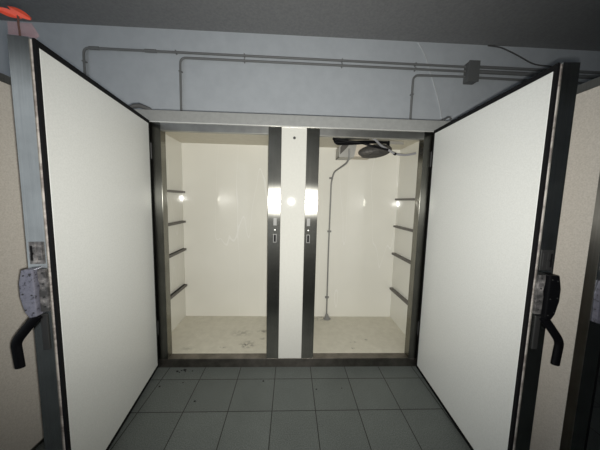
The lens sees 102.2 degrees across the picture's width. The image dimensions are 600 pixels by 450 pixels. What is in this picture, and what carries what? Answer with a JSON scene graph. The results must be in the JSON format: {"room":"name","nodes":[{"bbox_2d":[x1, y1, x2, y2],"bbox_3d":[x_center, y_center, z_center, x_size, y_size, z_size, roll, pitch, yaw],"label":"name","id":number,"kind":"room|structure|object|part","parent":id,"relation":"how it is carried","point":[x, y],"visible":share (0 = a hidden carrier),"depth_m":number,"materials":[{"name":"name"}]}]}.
{"room":"morgue","nodes":[
{"label":"morgue","id":0,"kind":"room"},
{"bbox_2d":[0,20,599,120],"bbox_3d":[-0.006,-0.501,2.943,9.800,3.290,0.100,1,6,-2],"label":"wall","id":1,"kind":"structure","parent":0,"point":[151,80],"depth_m":2.76,"materials":[{"name":"grey paint"}]},
{"bbox_2d":[81,46,465,74],"bbox_3d":[-0.261,-0.392,2.870,4.292,3.036,0.043,1,6,-2],"label":"conduit","id":2,"kind":"object","parent":1,"relation":"attached to","point":[244,55],"visible":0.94,"depth_m":2.70,"materials":[{"name":"grey metal"}]},
{"bbox_2d":[178,57,465,110],"bbox_3d":[0.272,-1.239,2.807,3.264,1.199,0.040,1,6,-2],"label":"conduit","id":3,"kind":"object","parent":1,"relation":"attached to","point":[244,60],"visible":0.91,"depth_m":2.72,"materials":[{"name":"grey metal"}]},
{"bbox_2d":[418,42,441,119],"bbox_3d":[1.525,-1.646,2.830,0.376,0.905,0.012,1,6,-2],"label":"cable","id":4,"kind":"object","parent":1,"relation":"attached to","point":[418,42],"visible":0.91,"depth_m":2.83,"materials":[{"name":"grey plastic"}]},
{"bbox_2d":[409,74,464,118],"bbox_3d":[1.590,-1.181,2.864,0.624,1.132,0.040,1,6,-2],"label":"conduit","id":5,"kind":"object","parent":1,"relation":"attached to","point":[417,75],"visible":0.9,"depth_m":2.80,"materials":[{"name":"grey metal"}]},
{"bbox_2d":[463,60,480,84],"bbox_3d":[1.976,-1.755,2.793,0.128,0.227,0.095,1,6,-2],"label":"junction box","id":6,"kind":"object","parent":1,"relation":"attached to","point":[472,68],"visible":1,"depth_m":2.75,"materials":[{"name":"grey plastic"}]},
{"bbox_3d":[1.978,-1.751,2.752,0.128,0.227,0.012,1,6,-2],"label":"box lid","id":7,"kind":"part","parent":6,"relation":"part of","materials":[{"name":"grey plastic"}]},
{"bbox_2d":[479,76,584,83],"bbox_3d":[3.468,-1.683,2.881,2.870,0.042,0.026,1,6,-2],"label":"conduit","id":8,"kind":"object","parent":1,"relation":"attached to","point":[486,78],"visible":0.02,"depth_m":2.83,"materials":[{"name":"grey metal"}]},
{"bbox_2d":[479,70,599,78],"bbox_3d":[3.470,-1.754,2.874,2.870,0.046,0.040,1,6,-2],"label":"conduit","id":9,"kind":"object","parent":1,"relation":"attached to","point":[494,72],"visible":0.48,"depth_m":2.82,"materials":[{"name":"grey metal"}]},
{"bbox_2d":[480,65,599,73],"bbox_3d":[3.471,-1.809,2.868,2.870,0.030,0.030,1,6,-2],"label":"conduit","id":10,"kind":"object","parent":1,"relation":"attached to","point":[481,67],"visible":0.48,"depth_m":2.82,"materials":[{"name":"grey metal"}]},
{"bbox_2d":[0,0,599,50],"bbox_3d":[0.142,-1.905,0.014,9.800,0.100,5.650,1,6,-2],"label":"ceiling","id":11,"kind":"structure","parent":0,"point":[550,24],"depth_m":2.45,"materials":[{"name":"grey paint"}]},
{"bbox_2d":[488,45,550,66],"bbox_3d":[2.605,-1.966,2.831,0.852,0.232,0.032,1,6,0],"label":"cable","id":12,"kind":"object","parent":11,"relation":"hanging from","point":[488,45],"visible":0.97,"depth_m":2.83,"materials":[{"name":"grey plastic"}]},
{"bbox_2d":[35,366,599,449],"bbox_3d":[0.063,1.467,0.356,9.800,0.100,5.650,1,6,-2],"label":"floor","id":13,"kind":"structure","parent":0,"point":[360,407],"depth_m":1.66,"materials":[{"name":"grey tile"}]},
{"bbox_2d":[0,73,43,449],"bbox_3d":[-2.061,0.156,1.851,1.330,2.108,1.866,1,6,-2],"label":"tall cabinet","id":14,"kind":"object","parent":13,"relation":"on","point":[21,424],"visible":0.06,"depth_m":1.24,"materials":[{"name":"beige laminate"}]},
{"bbox_2d":[7,34,580,449],"bbox_3d":[-0.082,0.195,1.926,2.620,2.108,1.878,1,6,-2],"label":"tall cabinet","id":15,"kind":"object","parent":13,"relation":"on","point":[155,239],"visible":1,"depth_m":1.64,"materials":[{"name":"white metal"}]},
{"bbox_2d":[0,6,31,35],"bbox_3d":[-1.071,-0.761,0.912,0.156,0.115,0.023,1,6,1],"label":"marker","id":16,"kind":"object","parent":15,"relation":"on","point":[14,12],"visible":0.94,"depth_m":0.91,"materials":[{"name":"red plastic"}]},
{"bbox_3d":[-1.112,0.470,0.989,0.116,0.232,0.024,0,6,-10],"label":"lever handle","id":17,"kind":"part","parent":15,"relation":"part of","materials":[{"name":"black plastic"}]},
{"bbox_3d":[-1.054,0.112,0.967,0.050,0.090,0.007,0,6,-10],"label":"lock plate","id":18,"kind":"part","parent":15,"relation":"part of","materials":[{"name":"silver metal"}]},
{"bbox_3d":[-1.039,0.265,0.984,0.031,0.177,0.012,0,6,-10],"label":"latch plate","id":19,"kind":"part","parent":15,"relation":"part of","materials":[{"name":"silver metal"}]},
{"bbox_3d":[-1.134,0.249,1.464,0.070,1.992,0.954,0,6,-10],"label":"door","id":20,"kind":"part","parent":15,"relation":"part of","materials":[{"name":"black metal"}]},
{"bbox_3d":[-1.097,0.249,1.470,0.014,1.952,0.924,0,6,-10],"label":"panel","id":21,"kind":"part","parent":15,"relation":"part of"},
{"bbox_2d":[129,103,151,109],"bbox_3d":[-1.251,-0.917,1.876,0.195,0.050,0.033,1,6,-2],"label":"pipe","id":22,"kind":"object","parent":15,"relation":"on","point":[137,105],"visible":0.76,"depth_m":1.86,"materials":[{"name":"grey metal"}]},
{"bbox_3d":[-1.262,-0.328,2.336,0.038,0.022,0.615,1,6,-2],"label":"shelf rail","id":23,"kind":"part","parent":15,"relation":"part of","materials":[{"name":"grey metal"}]},
{"bbox_3d":[-1.269,-0.007,2.368,0.038,0.022,0.615,1,6,-2],"label":"shelf rail","id":24,"kind":"part","parent":15,"relation":"part of","materials":[{"name":"grey metal"}]},
{"bbox_3d":[-1.276,0.301,2.400,0.038,0.022,0.615,1,6,-2],"label":"shelf rail","id":25,"kind":"part","parent":15,"relation":"part of","materials":[{"name":"grey metal"}]},
{"bbox_3d":[-1.286,0.712,2.441,0.038,0.022,0.615,1,6,-2],"label":"shelf rail","id":26,"kind":"part","parent":15,"relation":"part of","materials":[{"name":"grey metal"}]},
{"bbox_3d":[-0.203,-0.028,1.973,0.028,0.065,0.003,1,6,-2],"label":"strike plate","id":27,"kind":"part","parent":15,"relation":"part of","materials":[{"name":"grey metal"}]},
{"bbox_3d":[-0.110,1.193,2.139,2.620,0.078,0.075,1,6,-2],"label":"sill","id":28,"kind":"part","parent":15,"relation":"part of","materials":[{"name":"metal"}]},
{"bbox_3d":[-0.068,0.189,2.051,0.198,1.938,0.090,1,6,-2],"label":"panel","id":29,"kind":"part","parent":15,"relation":"part of","materials":[{"name":"white metal"}]},
{"bbox_2d":[323,148,349,319],"bbox_3d":[0.372,0.180,2.583,0.091,1.866,0.421,0,6,-13],"label":"drain pipe","id":30,"kind":"object","parent":15,"relation":"attached to","point":[326,317],"visible":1,"depth_m":2.75,"materials":[{"name":"grey plastic"}]},
{"bbox_2d":[332,138,403,159],"bbox_3d":[0.641,-0.731,2.327,0.718,0.161,0.389,1,6,-2],"label":"evaporator fan unit","id":31,"kind":"object","parent":15,"relation":"attached to","point":[366,149],"visible":0.98,"depth_m":2.32,"materials":[{"name":"grey metal"}]},
{"bbox_3d":[0.463,-0.744,2.424,0.175,0.156,0.180,1,6,-2],"label":"plate","id":32,"kind":"part","parent":31,"relation":"part of","materials":[{"name":"grey metal"}]},
{"bbox_3d":[0.616,-0.745,2.431,0.190,0.148,0.178,1,6,-2],"label":"casing","id":33,"kind":"part","parent":31,"relation":"part of","materials":[{"name":"beige metal"}]},
{"bbox_2d":[372,139,415,155],"bbox_3d":[0.836,-0.718,2.231,0.542,0.135,0.084,-1,6,-20],"label":"hose","id":34,"kind":"object","parent":31,"relation":"attached to","point":[375,140],"visible":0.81,"depth_m":2.27,"materials":[{"name":"grey plastic"}]},
{"bbox_3d":[1.083,0.775,2.541,0.038,0.022,0.615,1,6,-2],"label":"shelf rail","id":35,"kind":"part","parent":15,"relation":"part of","materials":[{"name":"grey metal"}]},
{"bbox_3d":[1.093,0.361,2.499,0.038,0.022,0.615,1,6,-2],"label":"shelf rail","id":36,"kind":"part","parent":15,"relation":"part of","materials":[{"name":"grey metal"}]},
{"bbox_3d":[1.100,0.046,2.467,0.038,0.022,0.615,1,6,-2],"label":"shelf rail","id":37,"kind":"part","parent":15,"relation":"part of","materials":[{"name":"grey metal"}]},
{"bbox_3d":[1.107,-0.258,2.436,0.038,0.022,0.615,1,6,-2],"label":"shelf rail","id":38,"kind":"part","parent":15,"relation":"part of","materials":[{"name":"grey metal"}]},
{"bbox_3d":[1.040,0.296,1.556,0.014,1.964,0.924,1,6,1],"label":"panel","id":39,"kind":"part","parent":15,"relation":"part of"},
{"bbox_3d":[1.078,0.297,1.555,0.070,2.004,0.954,1,6,1],"label":"door","id":40,"kind":"part","parent":15,"relation":"part of","materials":[{"name":"black metal"}]},
{"bbox_3d":[1.052,0.306,1.065,0.031,0.177,0.012,1,6,1],"label":"latch plate","id":41,"kind":"part","parent":15,"relation":"part of","materials":[{"name":"silver metal"}]},
{"bbox_3d":[1.074,0.153,1.052,0.050,0.090,0.007,1,6,1],"label":"lock plate","id":42,"kind":"part","parent":15,"relation":"part of","materials":[{"name":"grey metal"}]},
{"bbox_3d":[1.117,0.513,1.080,0.116,0.232,0.024,1,6,1],"label":"lever handle","id":43,"kind":"part","parent":15,"relation":"part of","materials":[{"name":"black plastic"}]},
{"bbox_2d":[530,77,599,449],"bbox_3d":[1.895,0.232,2.016,1.330,2.108,1.862,1,6,-2],"label":"tall cabinet","id":44,"kind":"object","parent":13,"relation":"on","point":[565,397],"visible":0.22,"depth_m":1.16,"materials":[{"name":"white metal"}]}
]}

